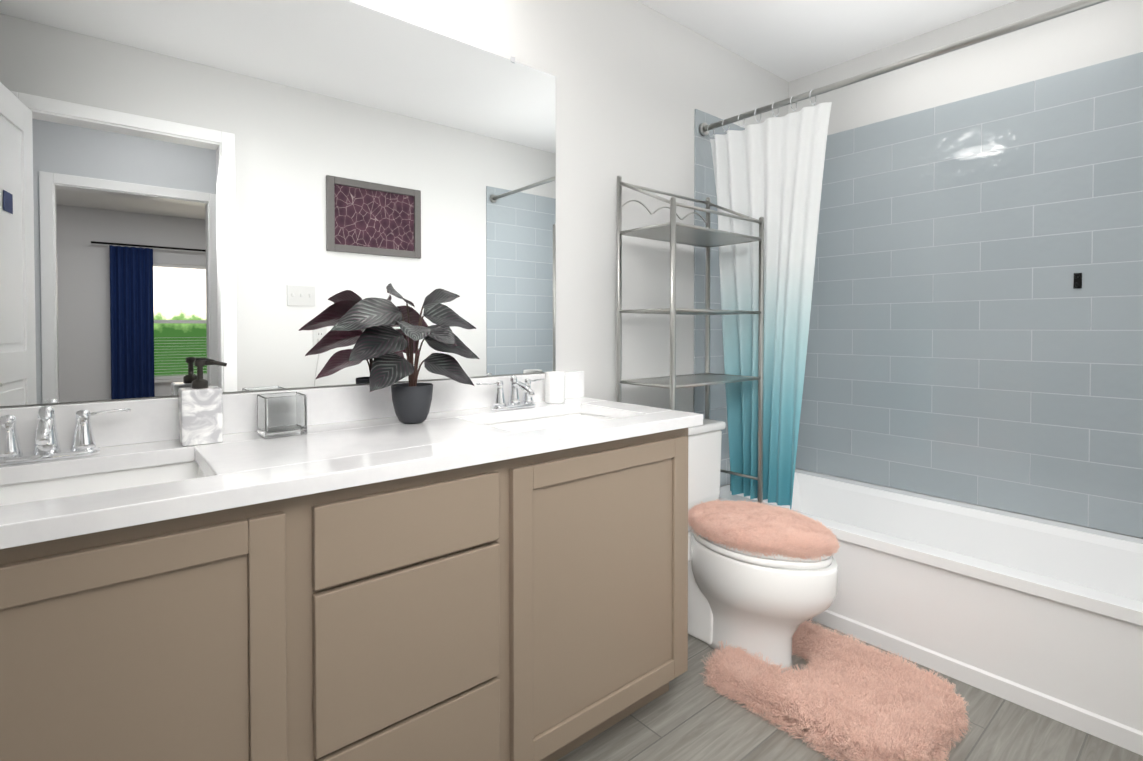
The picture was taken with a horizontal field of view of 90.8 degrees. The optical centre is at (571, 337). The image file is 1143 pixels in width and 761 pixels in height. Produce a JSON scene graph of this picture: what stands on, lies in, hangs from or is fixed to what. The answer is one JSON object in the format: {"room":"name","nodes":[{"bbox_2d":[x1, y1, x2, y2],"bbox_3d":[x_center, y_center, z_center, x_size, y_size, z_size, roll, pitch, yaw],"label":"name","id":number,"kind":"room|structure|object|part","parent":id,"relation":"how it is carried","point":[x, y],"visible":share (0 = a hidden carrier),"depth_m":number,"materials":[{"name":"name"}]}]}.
{"room":"bathroom","nodes":[
{"label":"bathroom","id":0,"kind":"room"},
{"bbox_2d":[0,0,788,486],"bbox_3d":[-0.147,-0.128,2.099,3.660,2.540,0.120,-1,1,-40],"label":"wall","id":1,"kind":"structure","parent":0,"point":[638,84],"depth_m":2.29,"materials":[{"name":"paint"}]},
{"bbox_2d":[0,0,555,405],"bbox_3d":[-0.725,-0.412,1.526,1.733,1.098,0.008,-1,1,-40],"label":"mirror","id":2,"kind":"object","parent":1,"relation":"attached to","point":[260,194],"visible":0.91,"depth_m":1.45,"materials":[{"name":"clear glass"}]},
{"bbox_2d":[0,371,583,446],"bbox_3d":[-0.674,0.189,1.571,1.868,0.100,0.019,-1,1,-40],"label":"backsplash","id":3,"kind":"structure","parent":1,"relation":"attached to","point":[153,418],"depth_m":1.53,"materials":[{"name":"white stone"}]},
{"bbox_2d":[694,109,744,485],"bbox_3d":[0.885,0.037,2.879,0.822,2.185,0.008,-1,1,-40],"label":"wall tile","id":4,"kind":"structure","parent":1,"relation":"attached to","point":[704,183],"depth_m":2.67,"materials":[{"name":"tile"}]},
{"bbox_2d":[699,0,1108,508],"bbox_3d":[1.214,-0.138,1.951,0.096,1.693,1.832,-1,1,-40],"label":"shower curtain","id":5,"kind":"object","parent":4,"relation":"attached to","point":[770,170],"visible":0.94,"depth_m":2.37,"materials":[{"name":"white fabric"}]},
{"bbox_3d":[1.198,-0.956,1.925,0.056,0.056,1.832,-1,1,-40],"label":"rail","id":6,"kind":"part","parent":5,"relation":"part of","materials":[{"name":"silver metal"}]},
{"bbox_2d":[637,0,1015,81],"bbox_3d":[0.484,-1.411,1.322,3.660,0.050,2.090,-1,1,-40],"label":"ceiling","id":7,"kind":"structure","parent":0,"point":[789,40],"depth_m":2.54,"materials":[{"name":"paint"}]},
{"bbox_2d":[557,619,1142,760],"bbox_3d":[0.484,1.178,1.363,3.660,0.050,2.090,-1,1,-40],"label":"floor","id":8,"kind":"structure","parent":0,"point":[688,716],"depth_m":1.63,"materials":[{"name":"grey wood"}]},
{"bbox_2d":[0,423,687,760],"bbox_3d":[-0.510,0.715,1.369,1.850,0.875,0.552,-1,1,-40],"label":"bathroom vanity","id":9,"kind":"object","parent":8,"relation":"on","point":[488,569],"depth_m":1.12,"materials":[{"name":"paint"}]},
{"bbox_2d":[0,395,702,550],"bbox_3d":[-0.495,0.259,1.358,1.868,0.033,0.576,-1,1,-40],"label":"countertop","id":10,"kind":"structure","parent":9,"relation":"on","point":[53,518],"depth_m":1.13,"materials":[{"name":"white stone"}]},
{"bbox_2d":[0,404,131,462],"bbox_3d":[-1.040,0.194,1.114,0.270,0.106,0.139,-1,1,-40],"label":"faucet","id":11,"kind":"object","parent":10,"relation":"on","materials":[{"name":"silver metal"}]},
{"bbox_2d":[0,451,219,502],"bbox_3d":[-0.930,0.346,0.984,0.514,0.153,0.344,-1,1,-40],"label":"sink","id":12,"kind":"object","parent":10,"relation":"in","point":[37,484],"depth_m":1.16,"materials":[{"name":"white ceramic"}]},
{"bbox_2d":[178,360,226,445],"bbox_3d":[-0.854,0.148,1.311,0.092,0.191,0.078,-1,1,-40],"label":"soap dispenser","id":13,"kind":"object","parent":10,"relation":"on","point":[200,408],"visible":0.98,"depth_m":1.28,"materials":[{"name":"stone"}]},
{"bbox_2d":[257,392,306,438],"bbox_3d":[-0.723,0.193,1.408,0.094,0.098,0.094,-1,1,-40],"label":"glass container","id":14,"kind":"object","parent":10,"relation":"on","point":[281,414],"visible":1,"depth_m":1.37,"materials":[{"name":"clear glass"}]},
{"bbox_2d":[331,283,478,423],"bbox_3d":[-0.426,0.048,1.535,0.418,0.384,0.207,-1,1,-40],"label":"potted plant","id":15,"kind":"object","parent":10,"relation":"on","point":[380,340],"visible":1,"depth_m":1.53,"materials":[{"name":"black plant"}]},
{"bbox_3d":[-0.446,0.186,1.581,0.114,0.106,0.114,-1,1,-40],"label":"pot","id":16,"kind":"part","parent":15,"relation":"part of","materials":[{"name":"grey ceramic"}]},
{"bbox_2d":[476,375,544,410],"bbox_3d":[-0.165,0.182,1.844,0.270,0.106,0.139,-1,1,-40],"label":"faucet","id":17,"kind":"object","parent":10,"relation":"on","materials":[{"name":"silver metal"}]},
{"bbox_2d":[452,407,615,434],"bbox_3d":[-0.054,0.335,1.714,0.514,0.153,0.344,-1,1,-40],"label":"sink","id":18,"kind":"object","parent":10,"relation":"in","point":[574,414],"depth_m":1.86,"materials":[{"name":"white ceramic"}]},
{"bbox_2d":[545,371,564,403],"bbox_3d":[-0.059,0.178,2.001,0.072,0.108,0.072,-1,1,-40],"label":"cup","id":19,"kind":"object","parent":10,"relation":"on","point":[554,387],"visible":1,"depth_m":1.97,"materials":[{"name":"white ceramic"}]},
{"bbox_2d":[616,175,763,502],"bbox_3d":[0.489,0.254,2.284,0.593,1.769,0.298,-1,1,-40],"label":"rack","id":20,"kind":"object","parent":8,"relation":"on","point":[673,232],"visible":0.81,"depth_m":2.23,"materials":[{"name":"silver metal"}]},
{"bbox_2d":[688,418,841,671],"bbox_3d":[0.594,0.752,2.123,0.468,0.778,0.798,-1,1,-40],"label":"toilet","id":21,"kind":"object","parent":8,"relation":"on","point":[762,578],"visible":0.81,"depth_m":1.93,"materials":[{"name":"white ceramic"}]},
{"bbox_3d":[0.464,0.750,2.279,0.468,0.778,0.392,-1,1,-40],"label":"tank","id":22,"kind":"part","parent":21,"relation":"part of","materials":[{"name":"white ceramic"}]},
{"bbox_3d":[0.664,0.718,2.038,0.388,0.049,0.544,-1,1,-40],"label":"seat","id":23,"kind":"part","parent":21,"relation":"part of","materials":[{"name":"white ceramic"}]},
{"bbox_2d":[699,618,971,760],"bbox_3d":[0.838,1.136,1.825,0.475,0.016,0.588,-1,1,-40],"label":"rug","id":24,"kind":"object","parent":8,"relation":"on","point":[841,697],"visible":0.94,"depth_m":1.71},
{"bbox_2d":[718,469,1142,755],"bbox_3d":[1.498,0.940,2.205,0.760,0.401,1.830,-1,1,-40],"label":"bathtub","id":25,"kind":"object","parent":8,"relation":"on","point":[1044,617],"visible":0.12,"depth_m":1.96,"materials":[{"name":"white ceramic"}]},
{"bbox_2d":[788,0,1142,538],"bbox_3d":[1.843,-0.134,2.477,0.120,2.540,1.850,-1,1,-40],"label":"wall","id":26,"kind":"structure","parent":0,"point":[1109,30],"depth_m":2.46,"materials":[{"name":"paint"}]},
{"bbox_2d":[795,52,1142,537],"bbox_3d":[1.794,-0.157,2.435,0.008,1.783,1.849,-1,1,-40],"label":"wall tile","id":27,"kind":"structure","parent":26,"relation":"attached to","point":[967,343],"depth_m":2.42,"materials":[{"name":"blue tile"}]},
{"bbox_2d":[1073,273,1081,288],"bbox_3d":[1.963,-0.220,2.191,0.043,0.060,0.024,-1,1,-40],"label":"towel hook","id":28,"kind":"object","parent":27,"relation":"attached to","point":[1077,280],"visible":1,"depth_m":2.20,"materials":[{"name":"black metal"}]}
]}

